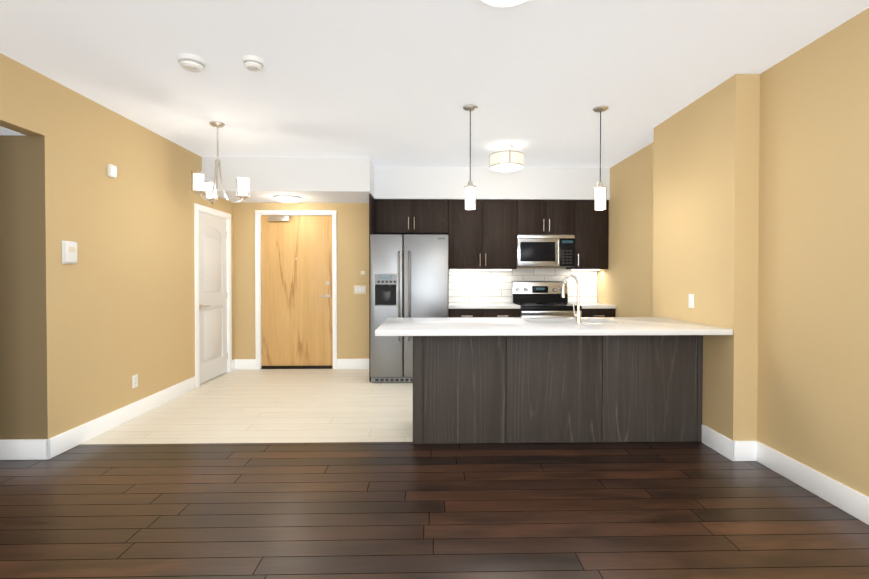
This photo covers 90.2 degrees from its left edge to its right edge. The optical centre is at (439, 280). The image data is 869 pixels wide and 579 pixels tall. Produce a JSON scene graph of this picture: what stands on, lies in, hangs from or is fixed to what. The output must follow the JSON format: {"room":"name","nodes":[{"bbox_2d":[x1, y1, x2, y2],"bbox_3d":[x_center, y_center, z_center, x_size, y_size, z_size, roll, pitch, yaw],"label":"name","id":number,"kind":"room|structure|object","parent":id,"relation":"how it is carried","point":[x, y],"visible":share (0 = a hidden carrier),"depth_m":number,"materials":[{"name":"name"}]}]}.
{"room":"kitchen","nodes":[
{"label":"kitchen","id":0,"kind":"room"},
{"bbox_2d":[0,126,23,134],"bbox_3d":[-3.465,-1.046,0.538,1.250,0.120,4.970,0,1,-1],"label":"ceiling","id":1,"kind":"structure","parent":0,"point":[4,131],"depth_m":2.97,"materials":[{"name":"white paint"}]},
{"bbox_2d":[0,135,47,439],"bbox_3d":[-3.399,0.125,3.099,1.250,2.280,0.121,0,1,-1],"label":"wall","id":2,"kind":"structure","parent":0,"point":[23,367],"depth_m":3.05,"materials":[{"name":"beige paint"}]},
{"bbox_2d":[0,439,43,459],"bbox_3d":[-3.407,1.195,3.044,1.230,0.140,0.018,0,1,-1],"label":"baseboard","id":3,"kind":"structure","parent":2,"relation":"attached to","point":[14,449],"depth_m":3.05,"materials":[{"name":"white wood"}]},
{"bbox_2d":[0,53,234,438],"bbox_3d":[-2.813,-0.074,2.144,0.120,2.700,7.890,0,1,-1],"label":"wall","id":4,"kind":"structure","parent":0,"point":[120,303],"depth_m":3.63,"materials":[{"name":"beige paint"}]},
{"bbox_2d":[62,241,76,263],"bbox_3d":[-2.762,-0.207,3.239,0.027,0.170,0.120,0,1,-1],"label":"thermostat","id":5,"kind":"object","parent":4,"relation":"attached to","point":[69,252],"visible":1,"depth_m":3.21,"materials":[{"name":"white plastic"}]},
{"bbox_2d":[107,164,116,177],"bbox_3d":[-2.767,-0.922,3.661,0.036,0.105,0.075,0,1,-1],"label":"fire alarm strobe","id":6,"kind":"object","parent":4,"relation":"attached to","point":[111,171],"visible":0.98,"depth_m":3.64,"materials":[{"name":"white plastic"}]},
{"bbox_2d":[44,376,195,459],"bbox_3d":[-2.785,1.184,4.011,0.018,0.140,1.926,0,1,-1],"label":"baseboard","id":7,"kind":"structure","parent":4,"relation":"attached to","point":[54,446],"depth_m":3.64,"materials":[{"name":"white wood"}]},
{"bbox_2d":[132,374,137,387],"bbox_3d":[-2.787,0.925,3.961,0.008,0.115,0.072,0,1,-1],"label":"outlet","id":8,"kind":"object","parent":4,"relation":"attached to","point":[134,381],"visible":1,"depth_m":3.96,"materials":[{"name":"white plastic"}]},
{"bbox_2d":[194,203,231,387],"bbox_3d":[-2.873,0.176,5.411,0.138,2.125,0.890,0,1,-1],"label":"door frame","id":9,"kind":"structure","parent":4,"relation":"attached to","point":[198,208],"depth_m":5.18,"materials":[{"name":"white wood"}]},
{"bbox_2d":[199,212,227,383],"bbox_3d":[-2.821,0.210,5.418,0.098,2.033,0.740,0,1,-1],"label":"interior door","id":10,"kind":"structure","parent":4,"relation":"in","point":[213,295],"depth_m":5.41,"materials":[{"name":"white paint"}]},
{"bbox_2d":[82,369,412,443],"bbox_3d":[-0.283,1.276,4.769,5.290,0.060,2.780,0,1,-1],"label":"floor","id":11,"kind":"structure","parent":0,"point":[287,405],"depth_m":4.10,"materials":[{"name":"beige tile"}]},
{"bbox_2d":[370,234,448,381],"bbox_3d":[-0.370,0.342,5.551,0.940,1.790,0.892,0,1,-1],"label":"refrigerator","id":12,"kind":"object","parent":11,"relation":"on","point":[409,275],"visible":0.79,"depth_m":5.18,"materials":[{"name":"silver metal"}]},
{"bbox_2d":[449,310,519,317],"bbox_3d":[0.560,0.795,5.744,0.896,0.879,0.606,0,1,-1],"label":"base cabinet","id":13,"kind":"object","parent":11,"relation":"on","point":[452,313],"depth_m":5.44,"materials":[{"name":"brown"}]},
{"bbox_2d":[449,302,519,309],"bbox_3d":[0.558,0.335,5.729,0.900,0.040,0.626,0,1,-1],"label":"countertop","id":14,"kind":"structure","parent":13,"relation":"on","point":[452,305],"depth_m":5.43,"materials":[{"name":"white stone"}]},
{"bbox_2d":[512,281,581,316],"bbox_3d":[1.393,0.625,5.689,0.760,1.220,0.707,0,1,-1],"label":"range","id":15,"kind":"object","parent":11,"relation":"on","point":[537,298],"visible":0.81,"depth_m":5.95,"materials":[{"name":"grey metal"}]},
{"bbox_2d":[413,337,702,443],"bbox_3d":[0.914,0.819,3.646,2.257,0.879,0.604,0,1,-1],"label":"kitchen island","id":16,"kind":"object","parent":11,"relation":"on","point":[548,379],"depth_m":3.34,"materials":[{"name":"grey oak wood"},{"name":"white quartz"}]},
{"bbox_2d":[375,317,732,336],"bbox_3d":[0.796,0.361,3.453,2.502,0.040,0.895,0,1,-1],"label":"island countertop","id":17,"kind":"structure","parent":16,"relation":"on","point":[500,326],"depth_m":3.21,"materials":[{"name":"white stone"}]},
{"bbox_2d":[561,274,581,323],"bbox_3d":[1.055,0.147,3.450,0.127,0.386,0.179,0,1,-1],"label":"gooseneck faucet","id":18,"kind":"object","parent":17,"relation":"on","point":[577,314],"visible":1,"depth_m":3.39,"materials":[{"name":"silver metal"}]},
{"bbox_2d":[582,310,614,316],"bbox_3d":[1.996,0.795,5.775,0.443,0.879,0.606,0,1,-1],"label":"base cabinet","id":19,"kind":"object","parent":11,"relation":"on","point":[585,313],"depth_m":5.47,"materials":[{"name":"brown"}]},
{"bbox_2d":[568,302,615,309],"bbox_3d":[1.996,0.334,5.760,0.443,0.040,0.626,0,1,-1],"label":"countertop","id":20,"kind":"structure","parent":19,"relation":"on","point":[585,305],"depth_m":5.45,"materials":[{"name":"white stone"}]},
{"bbox_2d":[234,203,565,358],"bbox_3d":[-0.251,-0.119,6.084,5.170,2.700,0.120,0,1,-1],"label":"wall","id":21,"kind":"structure","parent":0,"point":[352,264],"depth_m":6.00,"materials":[{"name":"beige paint"}]},
{"bbox_2d":[232,359,255,370],"bbox_3d":[-2.687,1.162,5.972,0.298,0.140,0.034,0,1,-1],"label":"baseboard","id":22,"kind":"structure","parent":21,"relation":"attached to","point":[236,363],"depth_m":5.97,"materials":[{"name":"white wood"}]},
{"bbox_2d":[255,210,336,368],"bbox_3d":[-1.984,0.134,6.041,1.116,2.195,0.138,0,1,-1],"label":"door frame","id":23,"kind":"structure","parent":21,"relation":"attached to","point":[258,324],"depth_m":5.97,"materials":[{"name":"white paint"}]},
{"bbox_2d":[260,215,332,367],"bbox_3d":[-1.988,0.159,6.009,0.995,2.113,0.109,0,1,-1],"label":"entry door","id":24,"kind":"structure","parent":21,"relation":"in","point":[296,287],"depth_m":6.02,"materials":[{"name":"brown wood"}]},
{"bbox_2d":[337,359,368,368],"bbox_3d":[-1.151,1.161,6.012,0.552,0.140,0.018,0,1,-1],"label":"baseboard","id":25,"kind":"structure","parent":21,"relation":"attached to","point":[341,363],"depth_m":6.00,"materials":[{"name":"white wood"}]},
{"bbox_2d":[354,285,365,293],"bbox_3d":[-1.105,0.131,6.003,0.165,0.115,0.009,0,1,-1],"label":"light switch","id":26,"kind":"object","parent":21,"relation":"attached to","point":[359,289],"visible":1,"depth_m":6.00,"materials":[{"name":"beige plastic"}]},
{"bbox_2d":[373,198,448,234],"bbox_3d":[-0.370,-0.837,5.815,0.954,0.435,0.386,0,1,-1],"label":"upper cabinet","id":27,"kind":"object","parent":21,"relation":"attached to","point":[390,216],"depth_m":5.62,"materials":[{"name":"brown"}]},
{"bbox_2d":[448,199,516,269],"bbox_3d":[0.559,-0.601,5.838,0.896,0.908,0.386,0,1,-1],"label":"upper cabinet","id":28,"kind":"object","parent":21,"relation":"attached to","point":[483,235],"depth_m":5.65,"materials":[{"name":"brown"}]},
{"bbox_2d":[449,268,596,301],"bbox_3d":[1.157,0.071,6.051,2.111,0.480,0.008,0,1,-1],"label":"tile backsplash","id":29,"kind":"structure","parent":21,"relation":"attached to","point":[495,285],"depth_m":6.04,"materials":[{"name":"white tile"}]},
{"bbox_2d":[580,283,584,291],"bbox_3d":[1.995,0.103,6.061,0.070,0.115,0.007,0,1,-1],"label":"outlet","id":30,"kind":"object","parent":29,"relation":"attached to","point":[582,285],"depth_m":6.06,"materials":[{"name":"white plastic"}]},
{"bbox_2d":[517,200,576,234],"bbox_3d":[1.388,-0.827,5.853,0.756,0.456,0.386,0,1,-1],"label":"upper cabinet","id":31,"kind":"object","parent":21,"relation":"attached to","point":[534,217],"depth_m":5.66,"materials":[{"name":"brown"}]},
{"bbox_2d":[517,235,574,266],"bbox_3d":[1.390,-0.388,5.826,0.754,0.413,0.453,0,1,-1],"label":"over-the-range microwave","id":32,"kind":"object","parent":31,"relation":"attached to","point":[545,250],"visible":1,"depth_m":5.65,"materials":[{"name":"grey metal"}]},
{"bbox_2d":[566,200,608,269],"bbox_3d":[1.993,-0.601,5.868,0.445,0.908,0.386,0,1,-1],"label":"upper cabinet","id":33,"kind":"object","parent":21,"relation":"attached to","point":[591,238],"depth_m":5.68,"materials":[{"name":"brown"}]},
{"bbox_2d":[0,441,868,578],"bbox_3d":[-0.823,1.322,0.752,6.540,0.060,5.230,0,1,-1],"label":"floor","id":34,"kind":"structure","parent":0,"point":[579,510],"depth_m":2.34,"materials":[{"name":"brown wood"}]},
{"bbox_2d":[0,0,868,167],"bbox_3d":[-0.228,-1.484,2.123,5.290,0.120,8.010,0,1,-1],"label":"ceiling","id":35,"kind":"structure","parent":0,"point":[390,83],"depth_m":2.89,"materials":[{"name":"white paint"}]},
{"bbox_2d":[178,53,205,72],"bbox_3d":[-1.607,-1.399,2.809,0.160,0.064,0.160,0,1,-1],"label":"smoke detector","id":36,"kind":"object","parent":35,"relation":"attached to","point":[192,63],"visible":1,"depth_m":2.77,"materials":[{"name":"white plastic"}]},
{"bbox_2d":[191,121,249,203],"bbox_3d":[-2.019,-1.082,3.982,0.470,0.726,0.480,0,1,-1],"label":"chandelier","id":37,"kind":"object","parent":35,"relation":"hanging from","point":[200,184],"visible":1,"depth_m":4.00,"materials":[{"name":"white glass"}]},
{"bbox_2d":[243,55,263,71],"bbox_3d":[-1.212,-1.402,2.818,0.128,0.058,0.128,0,1,-1],"label":"smoke detector","id":38,"kind":"object","parent":35,"relation":"attached to","point":[253,63],"visible":1,"depth_m":2.78,"materials":[{"name":"white plastic"}]},
{"bbox_2d":[202,157,373,202],"bbox_3d":[-1.836,-1.264,5.562,1.980,0.400,0.830,0,1,-1],"label":"ceiling bulkhead","id":39,"kind":"object","parent":35,"relation":"attached to","point":[328,180],"visible":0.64,"depth_m":5.16,"materials":[{"name":"white paint"}]},
{"bbox_2d":[274,195,300,202],"bbox_3d":[-1.945,-1.034,5.547,0.330,0.058,0.330,0,1,-1],"label":"light","id":40,"kind":"object","parent":39,"relation":"attached to","point":[287,198],"visible":1,"depth_m":5.45,"materials":[{"name":"white glass"}]},
{"bbox_2d":[463,104,477,209],"bbox_3d":[0.256,-1.016,3.614,0.124,0.849,0.124,0,1,-1],"label":"pendant light","id":41,"kind":"object","parent":35,"relation":"hanging from","point":[470,196],"visible":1,"depth_m":3.58,"materials":[{"name":"white glass"}]},
{"bbox_2d":[482,0,525,6],"bbox_3d":[0.319,-1.394,2.050,0.340,0.058,0.340,0,1,-1],"label":"light","id":42,"kind":"object","parent":35,"relation":"attached to","point":[502,3],"visible":1,"depth_m":2.15,"materials":[{"name":"white plastic"}]},
{"bbox_2d":[489,144,523,171],"bbox_3d":[0.728,-1.319,4.700,0.378,0.268,0.378,0,1,-1],"label":"drum ceiling light","id":43,"kind":"object","parent":35,"relation":"attached to","point":[506,161],"visible":1,"depth_m":4.58,"materials":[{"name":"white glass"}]},
{"bbox_2d":[593,106,607,210],"bbox_3d":[1.351,-1.016,3.637,0.124,0.849,0.124,0,1,-1],"label":"pendant light","id":44,"kind":"object","parent":35,"relation":"hanging from","point":[600,196],"visible":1,"depth_m":3.61,"materials":[{"name":"white glass"}]},
{"bbox_2d":[374,167,609,199],"bbox_3d":[0.684,-1.262,5.826,3.070,0.410,0.410,0,1,-1],"label":"ceiling soffit","id":45,"kind":"structure","parent":0,"point":[448,183],"depth_m":5.62,"materials":[{"name":"white paint"}]},
{"bbox_2d":[597,142,653,316],"bbox_3d":[2.295,-0.108,5.108,0.120,2.700,1.940,0,1,-1],"label":"wall","id":46,"kind":"structure","parent":0,"point":[625,282],"depth_m":5.07,"materials":[{"name":"beige paint"}]},
{"bbox_2d":[653,74,759,440],"bbox_3d":[2.217,-0.091,3.581,0.340,2.700,1.110,0,1,-1],"label":"wall","id":47,"kind":"structure","parent":0,"point":[706,200],"depth_m":3.20,"materials":[{"name":"beige paint"}]},
{"bbox_2d":[688,294,693,307],"bbox_3d":[2.044,0.170,3.515,0.009,0.115,0.072,0,1,-1],"label":"light switch","id":48,"kind":"object","parent":47,"relation":"attached to","point":[691,301],"visible":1,"depth_m":3.51,"materials":[{"name":"white plastic"}]},
{"bbox_2d":[702,425,739,460],"bbox_3d":[2.049,1.194,3.194,0.018,0.140,0.346,0,1,-1],"label":"baseboard","id":49,"kind":"structure","parent":47,"relation":"attached to","point":[729,448],"depth_m":3.13,"materials":[{"name":"white wood"}]},
{"bbox_2d":[757,8,868,496],"bbox_3d":[2.364,-0.058,0.668,0.170,2.700,4.720,0,1,-1],"label":"wall","id":50,"kind":"structure","parent":0,"point":[813,348],"depth_m":2.56,"materials":[{"name":"beige paint"}]},
{"bbox_2d":[748,441,868,524],"bbox_3d":[2.260,1.222,0.696,0.042,0.140,4.694,0,1,-1],"label":"baseboard","id":51,"kind":"structure","parent":50,"relation":"attached to","point":[849,500],"depth_m":2.57,"materials":[{"name":"white wood"}]}
]}

